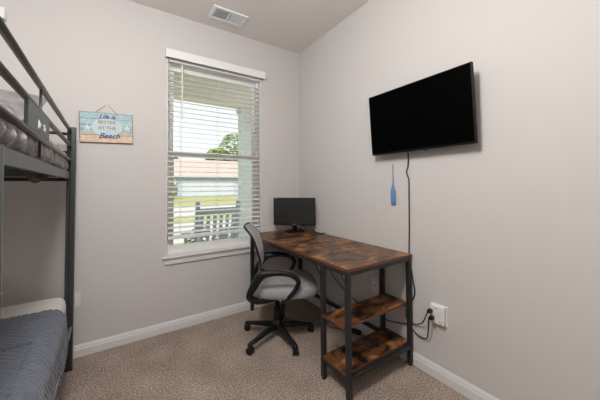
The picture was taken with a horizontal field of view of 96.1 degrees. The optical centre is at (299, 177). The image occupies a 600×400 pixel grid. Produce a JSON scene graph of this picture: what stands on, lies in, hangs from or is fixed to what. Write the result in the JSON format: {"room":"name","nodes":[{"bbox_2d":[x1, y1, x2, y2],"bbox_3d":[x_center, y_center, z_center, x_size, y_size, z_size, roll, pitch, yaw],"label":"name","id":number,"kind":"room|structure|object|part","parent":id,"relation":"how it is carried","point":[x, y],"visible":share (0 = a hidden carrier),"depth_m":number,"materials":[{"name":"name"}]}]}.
{"room":"bedroom","nodes":[
{"label":"bedroom","id":0,"kind":"room"},
{"bbox_2d":[0,0,299,345],"bbox_3d":[-1.654,-0.069,2.055,4.100,2.940,0.140,1,-2,-33],"label":"wall","id":1,"kind":"structure","parent":0,"point":[88,55],"depth_m":2.12,"materials":[{"name":"grey paint"}]},
{"bbox_2d":[0,6,6,20],"bbox_3d":[-2.349,-0.298,1.527,0.938,1.642,0.101,1,-2,-33],"label":"window blind","id":2,"kind":"object","parent":1,"relation":"attached to","point":[3,12],"visible":1,"depth_m":1.76,"materials":[{"name":"white"}]},
{"bbox_2d":[74,290,80,307],"bbox_3d":[-1.633,0.883,1.948,0.072,0.116,0.009,1,-2,-33],"label":"wall outlet","id":3,"kind":"object","parent":1,"relation":"attached to","point":[77,294],"visible":0.53,"depth_m":1.96,"materials":[{"name":"white plastic"}]},
{"bbox_2d":[79,103,132,143],"bbox_3d":[-1.489,-0.416,2.081,0.344,0.315,0.020,1,-2,-33],"label":"sign","id":4,"kind":"object","parent":1,"relation":"hanging from","point":[94,127],"visible":1,"depth_m":2.07,"materials":[{"name":"blue wood"}]},
{"bbox_2d":[73,300,280,358],"bbox_3d":[-1.602,1.256,1.952,3.860,0.084,0.014,1,-2,-33],"label":"baseboard","id":5,"kind":"structure","parent":1,"relation":"attached to","point":[102,344],"depth_m":2.22,"materials":[{"name":"white paint"}]},
{"bbox_2d":[162,58,265,264],"bbox_3d":[-0.800,-0.144,2.600,0.959,1.781,0.174,1,-2,-33],"label":"window","id":6,"kind":"structure","parent":1,"relation":"in","point":[179,253],"depth_m":2.57,"materials":[{"name":"white plastic"}]},
{"bbox_3d":[-0.840,-0.594,2.665,0.832,0.824,0.028,1,-2,-33],"label":"sash","id":7,"kind":"part","parent":6,"relation":"part of","materials":[{"name":"white plastic"}]},
{"bbox_3d":[-0.813,0.211,2.609,0.832,0.885,0.042,1,-2,-33],"label":"sash","id":8,"kind":"part","parent":6,"relation":"part of","materials":[{"name":"white plastic"}]},
{"bbox_3d":[-0.773,0.683,2.545,0.959,0.020,0.100,1,-2,-33],"label":"sill","id":9,"kind":"part","parent":6,"relation":"part of","materials":[{"name":"white paint"}]},
{"bbox_2d":[165,48,264,239],"bbox_3d":[-0.772,-0.280,2.569,0.938,1.642,0.101,1,-2,-33],"label":"window blind","id":10,"kind":"object","parent":6,"relation":"attached to","point":[172,53],"visible":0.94,"depth_m":2.52,"materials":[{"name":"white plastic"}]},
{"bbox_3d":[-1.063,-0.238,2.402,0.003,1.510,0.055,1,-2,-33],"label":"ladder cord","id":11,"kind":"part","parent":10,"relation":"part of","materials":[{"name":"white fabric"}]},
{"bbox_3d":[-0.784,0.528,2.561,0.860,0.028,0.049,1,-2,-33],"label":"rail","id":12,"kind":"part","parent":10,"relation":"part of","materials":[{"name":"white plastic"}]},
{"bbox_3d":[-0.790,-0.235,2.583,0.003,1.510,0.055,1,-2,-33],"label":"ladder cord","id":13,"kind":"part","parent":10,"relation":"part of","materials":[{"name":"white fabric"}]},
{"bbox_3d":[-0.588,-0.233,2.716,0.003,1.510,0.055,1,-2,-33],"label":"ladder cord","id":14,"kind":"part","parent":10,"relation":"part of","materials":[{"name":"white fabric"}]},
{"bbox_2d":[128,0,369,53],"bbox_3d":[-0.441,-1.551,0.246,3.860,0.100,4.300,1,-2,-33],"label":"ceiling","id":15,"kind":"structure","parent":0,"point":[290,25],"depth_m":2.39,"materials":[{"name":"white paint"}]},
{"bbox_2d":[208,5,247,27],"bbox_3d":[-0.639,-1.432,2.404,0.304,0.010,0.184,1,-2,-33],"label":"ceiling vent","id":16,"kind":"object","parent":15,"relation":"in","point":[219,13],"visible":1,"depth_m":2.40,"materials":[{"name":"white metal"}]},
{"bbox_2d":[56,299,469,399],"bbox_3d":[-0.420,1.287,0.163,3.860,0.100,4.300,1,-2,-33],"label":"floor","id":17,"kind":"structure","parent":0,"point":[209,360],"depth_m":1.79,"materials":[{"name":"carpet"}]},
{"bbox_2d":[0,16,76,398],"bbox_3d":[-1.386,0.441,0.724,1.051,1.640,2.070,1,-2,-36],"label":"bunk bed","id":18,"kind":"object","parent":17,"relation":"on","point":[36,124],"visible":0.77,"depth_m":1.15,"materials":[{"name":"grey metal"}]},
{"bbox_2d":[0,144,4,307],"bbox_3d":[-0.536,0.585,0.408,0.024,1.320,0.388,1,-2,-36],"label":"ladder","id":19,"kind":"object","parent":18,"relation":"attached to","point":[1,145],"visible":1,"depth_m":0.57,"materials":[{"name":"grey metal"}]},
{"bbox_2d":[0,298,65,318],"bbox_3d":[-1.377,0.850,0.722,0.964,0.220,1.963,1,-2,-36],"label":"mattress","id":20,"kind":"object","parent":18,"relation":"on","point":[54,303],"visible":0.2,"depth_m":1.60,"materials":[{"name":"white fabric"}]},
{"bbox_2d":[0,309,68,399],"bbox_3d":[-1.259,0.915,0.637,0.979,0.399,1.626,1,-2,-36],"label":"quilt","id":21,"kind":"object","parent":20,"relation":"on","point":[33,346],"visible":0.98,"depth_m":1.17,"materials":[{"name":"fabric"}]},
{"bbox_3d":[-0.991,-0.146,1.027,0.021,0.021,1.978,1,-2,-36],"label":"guard rail","id":22,"kind":"part","parent":18,"relation":"part of","materials":[{"name":"grey metal"}]},
{"bbox_3d":[-0.991,-0.246,1.030,0.021,0.021,1.978,1,-2,-36],"label":"guard rail","id":23,"kind":"part","parent":18,"relation":"part of","materials":[{"name":"grey metal"}]},
{"bbox_3d":[-0.992,-0.346,1.033,0.021,0.021,1.978,1,-2,-36],"label":"guard rail","id":24,"kind":"part","parent":18,"relation":"part of","materials":[{"name":"grey metal"}]},
{"bbox_3d":[-0.950,-0.198,0.980,0.010,0.088,0.374,1,-2,-36],"label":"name plate","id":25,"kind":"part","parent":18,"relation":"part of","materials":[{"name":"grey metal"}]},
{"bbox_2d":[25,175,50,182],"bbox_3d":[-1.391,0.008,1.435,0.116,0.048,0.058,1,-2,-36],"label":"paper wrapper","id":26,"kind":"object","parent":18,"relation":"hanging from","point":[32,178],"visible":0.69,"depth_m":1.43,"materials":[{"name":"brown paper"}]},
{"bbox_3d":[-1.980,-0.303,1.565,0.960,0.019,0.019,1,-2,-36],"label":"head rail","id":27,"kind":"part","parent":18,"relation":"part of","materials":[{"name":"grey metal"}]},
{"bbox_3d":[-0.968,0.981,1.008,0.017,0.017,1.976,1,-2,-36],"label":"rail","id":28,"kind":"part","parent":18,"relation":"part of","materials":[{"name":"black metal"}]},
{"bbox_3d":[-1.566,0.474,1.835,0.047,1.640,0.048,1,-2,-36],"label":"post","id":29,"kind":"part","parent":18,"relation":"part of","materials":[{"name":"grey metal"}]},
{"bbox_3d":[-1.389,-0.062,0.746,0.925,0.030,1.940,1,-2,-36],"label":"mattress","id":30,"kind":"object","parent":18,"relation":"on","visible":0},
{"bbox_2d":[0,102,67,169],"bbox_3d":[-1.393,-0.139,0.744,1.012,0.165,1.994,1,-2,-36],"label":"comforter","id":31,"kind":"object","parent":30,"relation":"on","point":[12,137],"visible":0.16,"depth_m":0.84,"materials":[{"name":"fabric"}]},
{"bbox_2d":[0,89,46,118],"bbox_3d":[-1.733,-0.343,1.340,0.694,0.313,0.347,1,-2,-33],"label":"pillow","id":32,"kind":"object","parent":31,"relation":"on","point":[11,98],"visible":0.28,"depth_m":1.44,"materials":[{"name":"grey fabric"}]},
{"bbox_2d":[243,222,317,355],"bbox_3d":[-0.165,0.837,2.206,0.614,0.915,0.604,0,-2,-4],"label":"office chair","id":33,"kind":"object","parent":17,"relation":"on","point":[269,286],"visible":1,"depth_m":2.05,"materials":[{"name":"grey fabric"}]},
{"bbox_3d":[-0.379,0.582,2.192,0.153,0.403,0.406,0,-2,-4],"label":"frame","id":34,"kind":"part","parent":33,"relation":"part of","materials":[{"name":"black plastic"}]},
{"bbox_3d":[-0.371,0.582,2.192,0.149,0.383,0.390,0,-2,-4],"label":"backrest","id":35,"kind":"part","parent":33,"relation":"part of","materials":[{"name":"grey fabric"}]},
{"bbox_3d":[-0.335,1.213,2.248,0.278,0.069,0.048,-1,-2,22],"label":"leg","id":36,"kind":"part","parent":33,"relation":"part of","materials":[{"name":"black plastic"}]},
{"bbox_3d":[-0.288,1.207,2.063,0.048,0.069,0.278,-2,-2,40],"label":"leg","id":37,"kind":"part","parent":33,"relation":"part of","materials":[{"name":"black plastic"}]},
{"bbox_3d":[-0.193,0.799,1.980,0.393,0.265,0.156,0,-2,-4],"label":"armrest","id":38,"kind":"part","parent":33,"relation":"part of","materials":[{"name":"black plastic"}]},
{"bbox_3d":[-0.227,0.812,2.416,0.393,0.265,0.156,0,-2,-4],"label":"armrest","id":39,"kind":"part","parent":33,"relation":"part of","materials":[{"name":"black plastic"}]},
{"bbox_3d":[-0.125,0.867,2.203,0.536,0.090,0.490,0,-2,-4],"label":"seat","id":40,"kind":"part","parent":33,"relation":"part of","materials":[{"name":"grey fabric"}]},
{"bbox_3d":[-0.097,1.206,2.052,0.048,0.069,0.278,1,-2,-32],"label":"leg","id":41,"kind":"part","parent":33,"relation":"part of","materials":[{"name":"black plastic"}]},
{"bbox_3d":[-0.027,1.210,2.229,0.278,0.069,0.048,0,-2,-14],"label":"leg","id":42,"kind":"part","parent":33,"relation":"part of","materials":[{"name":"black plastic"}]},
{"bbox_2d":[250,228,412,399],"bbox_3d":[0.136,0.919,2.258,0.606,0.750,1.396,1,-2,-33],"label":"writing desk","id":43,"kind":"object","parent":17,"relation":"on","point":[348,258],"visible":0.82,"depth_m":1.80,"materials":[{"name":"brown wood"}]},
{"bbox_3d":[-0.474,0.952,2.669,0.028,0.694,0.028,1,-2,-33],"label":"leg","id":44,"kind":"part","parent":43,"relation":"part of","materials":[{"name":"grey metal"}]},
{"bbox_2d":[274,198,314,232],"bbox_3d":[-0.056,0.384,2.785,0.432,0.353,0.162,-1,-2,10],"label":"computer monitor","id":45,"kind":"object","parent":43,"relation":"on","point":[287,211],"visible":1,"depth_m":2.75,"materials":[{"name":"black plastic"}]},
{"bbox_3d":[-0.001,0.957,2.982,0.028,0.694,0.028,1,-2,-33],"label":"leg","id":46,"kind":"part","parent":43,"relation":"part of","materials":[{"name":"grey metal"}]},
{"bbox_3d":[0.150,0.919,1.725,0.028,0.694,0.028,1,-2,-33],"label":"leg","id":47,"kind":"part","parent":43,"relation":"part of","materials":[{"name":"grey metal"}]},
{"bbox_3d":[0.135,0.576,2.269,0.595,0.026,1.388,1,-2,-33],"label":"frame","id":48,"kind":"part","parent":43,"relation":"part of","materials":[{"name":"grey metal"}]},
{"bbox_3d":[0.276,0.913,1.535,0.028,0.694,0.028,1,-2,-33],"label":"leg","id":49,"kind":"part","parent":43,"relation":"part of","materials":[{"name":"grey metal"}]},
{"bbox_2d":[322,293,405,329],"bbox_3d":[0.445,0.872,1.785,0.600,0.016,0.196,1,-2,-33],"label":"shelf","id":50,"kind":"object","parent":43,"relation":"attached to","point":[365,310],"depth_m":1.75,"materials":[{"name":"brown wood"}]},
{"bbox_2d":[323,328,406,376],"bbox_3d":[0.450,1.131,1.780,0.597,0.015,0.204,1,-2,-33],"label":"shelf","id":51,"kind":"object","parent":43,"relation":"attached to","point":[368,349],"depth_m":1.74,"materials":[{"name":"brown wood"}]},
{"bbox_3d":[0.451,1.153,1.780,0.591,0.026,0.254,1,-2,-33],"label":"shelf frame","id":52,"kind":"part","parent":43,"relation":"part of","materials":[{"name":"brown wood"}]},
{"bbox_2d":[330,271,432,324],"bbox_3d":[0.560,0.957,2.157,0.061,0.242,1.077,1,-2,-30],"label":"lead","id":53,"kind":"object","parent":43,"relation":"attached to","point":[429,310],"visible":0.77,"depth_m":1.84,"materials":[{"name":"black rubber"}]},
{"bbox_3d":[0.623,0.925,2.038,0.028,0.694,0.028,1,-2,-33],"label":"leg","id":54,"kind":"part","parent":43,"relation":"part of","materials":[{"name":"grey metal"}]},
{"bbox_3d":[0.749,0.919,1.848,0.028,0.694,0.028,1,-2,-33],"label":"leg","id":55,"kind":"part","parent":43,"relation":"part of","materials":[{"name":"grey metal"}]},
{"bbox_2d":[352,328,360,335],"bbox_3d":[0.459,1.278,2.236,0.087,0.026,0.044,-2,-2,37],"label":"power adapter","id":56,"kind":"object","parent":17,"relation":"on","point":[354,331],"visible":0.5,"depth_m":2.22,"materials":[{"name":"black plastic"}]},
{"bbox_2d":[299,0,599,399],"bbox_3d":[1.263,-0.114,1.251,0.120,2.940,4.420,1,-2,-33],"label":"wall","id":57,"kind":"structure","parent":0,"point":[505,225],"depth_m":1.50,"materials":[{"name":"grey paint"}]},
{"bbox_2d":[372,277,378,293],"bbox_3d":[0.591,0.852,2.127,0.016,0.116,0.072,1,-2,-33],"label":"wall jack","id":58,"kind":"object","parent":57,"relation":"attached to","point":[375,281],"visible":0.99,"depth_m":2.12,"materials":[{"name":"white plastic"}]},
{"bbox_2d":[305,296,498,399],"bbox_3d":[1.184,1.214,1.226,0.014,0.084,4.300,1,-2,-33],"label":"baseboard","id":59,"kind":"structure","parent":57,"relation":"attached to","point":[453,381],"depth_m":1.68,"materials":[{"name":"white paint"}]},
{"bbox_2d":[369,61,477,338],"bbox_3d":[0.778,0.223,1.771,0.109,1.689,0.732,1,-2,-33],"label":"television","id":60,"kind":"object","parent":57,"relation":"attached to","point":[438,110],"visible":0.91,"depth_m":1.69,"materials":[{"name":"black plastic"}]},
{"bbox_3d":[0.785,0.422,1.808,0.042,1.294,0.228,0,-2,-21],"label":"power cord","id":61,"kind":"part","parent":60,"relation":"part of","materials":[{"name":"black rubber"}]},
{"bbox_2d":[430,302,447,327],"bbox_3d":[0.866,0.863,1.692,0.038,0.126,0.104,1,-2,-33],"label":"protector","id":62,"kind":"object","parent":57,"relation":"attached to","point":[440,312],"visible":0.91,"depth_m":1.67,"materials":[{"name":"white plastic"}]},
{"bbox_3d":[0.687,-0.083,1.997,0.019,0.021,0.004,1,-2,-33],"label":"wall hook","id":63,"kind":"object","parent":57,"relation":"attached to","visible":0},
{"bbox_2d":[391,167,395,204],"bbox_3d":[0.686,0.058,1.991,0.017,0.288,0.040,1,-2,-33],"label":"brush","id":64,"kind":"object","parent":63,"relation":"hanging from","point":[393,200],"visible":1,"depth_m":1.98,"materials":[{"name":"blue plastic"}]},
{"label":"outside","id":65,"kind":"structure","parent":0,"visible":0},
{"bbox_2d":[174,204,235,216],"bbox_3d":[-0.582,2.191,22.032,100.000,0.012,7.600,1,-2,-33],"label":"driveway","id":66,"kind":"structure","parent":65,"point":[186,208],"depth_m":17.75,"materials":[{"name":"grey concrete"}]},
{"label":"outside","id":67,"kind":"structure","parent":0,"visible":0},
{"bbox_2d":[173,220,230,243],"bbox_3d":[4.298,1.939,14.653,100.000,0.012,3.900,1,-2,-33],"label":"garden path","id":68,"kind":"structure","parent":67,"point":[175,241],"depth_m":9.55,"materials":[{"name":"grey concrete"}]},
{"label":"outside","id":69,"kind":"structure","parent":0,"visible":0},
{"bbox_2d":[173,196,237,244],"bbox_3d":[-14.244,3.269,51.760,110.000,0.200,92.900,1,-2,-33],"label":"lawn","id":70,"kind":"structure","parent":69,"point":[218,197],"depth_m":25.00,"materials":[{"name":"green plant"}]},
{"bbox_2d":[188,223,217,242],"bbox_3d":[-1.739,1.250,4.812,0.632,0.906,0.573,1,-2,-33],"label":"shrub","id":71,"kind":"object","parent":70,"relation":"on","point":[189,240],"visible":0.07,"depth_m":4.70,"materials":[{"name":"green plant"}]},
{"bbox_2d":[174,159,237,195],"bbox_3d":[-13.643,0.092,44.194,18.600,5.700,10.760,1,-2,-33],"label":"house","id":72,"kind":"structure","parent":70,"relation":"on","point":[185,163],"depth_m":39.33,"materials":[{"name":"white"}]},
{"bbox_3d":[-13.048,1.603,38.732,7.200,2.350,0.080,1,-2,-33],"label":"garage door","id":73,"kind":"part","parent":72,"relation":"part of","materials":[{"name":"white paint"}]},
{"bbox_2d":[205,133,237,161],"bbox_3d":[-13.761,-3.007,56.442,12.223,12.612,6.747,1,-2,-33],"label":"tree","id":74,"kind":"object","parent":70,"relation":"on","point":[228,139],"visible":0.15,"depth_m":54.45,"materials":[{"name":"green plant"}]},
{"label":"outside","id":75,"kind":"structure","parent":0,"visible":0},
{"bbox_3d":[-0.611,1.589,3.948,16.000,0.320,1.960,1,-2,-33],"label":"floor","id":76,"kind":"structure","parent":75,"visible":0},
{"bbox_2d":[180,200,239,243],"bbox_3d":[-1.135,0.862,3.556,0.630,1.119,1.014,1,-2,-37],"label":"rocking chair","id":77,"kind":"object","parent":76,"relation":"on","point":[233,235],"visible":0.17,"depth_m":3.45,"materials":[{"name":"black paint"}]},
{"bbox_3d":[-1.273,0.766,3.306,0.060,0.938,0.176,1,-2,-37],"label":"post","id":78,"kind":"part","parent":77,"relation":"part of","materials":[{"name":"blue paint"}]},
{"bbox_3d":[-1.040,0.428,3.440,0.490,0.082,0.037,1,-2,-37],"label":"crest rail","id":79,"kind":"part","parent":77,"relation":"part of","materials":[{"name":"blue paint"}]},
{"bbox_3d":[-0.857,0.772,3.625,0.060,0.938,0.176,1,-2,-37],"label":"post","id":80,"kind":"part","parent":77,"relation":"part of","materials":[{"name":"blue paint"}]},
{"bbox_2d":[236,106,251,236],"bbox_3d":[-0.964,0.121,4.712,0.235,2.665,0.230,1,-2,-33],"label":"porch column","id":81,"kind":"structure","parent":76,"relation":"on","point":[247,135],"depth_m":4.64,"materials":[{"name":"white paint"}]},
{"bbox_2d":[174,79,249,108],"bbox_3d":[-1.069,-1.344,4.693,16.000,0.265,0.220,1,-2,-33],"label":"beam","id":82,"kind":"structure","parent":81,"relation":"on","point":[184,81],"depth_m":4.33,"materials":[{"name":"white paint"}]},
{"bbox_2d":[174,72,249,92],"bbox_3d":[-0.703,-1.550,4.144,16.000,0.132,2.210,1,-2,-33],"label":"ceiling","id":83,"kind":"structure","parent":82,"relation":"on","point":[175,74],"depth_m":4.19,"materials":[{"name":"white paint"}]}
]}

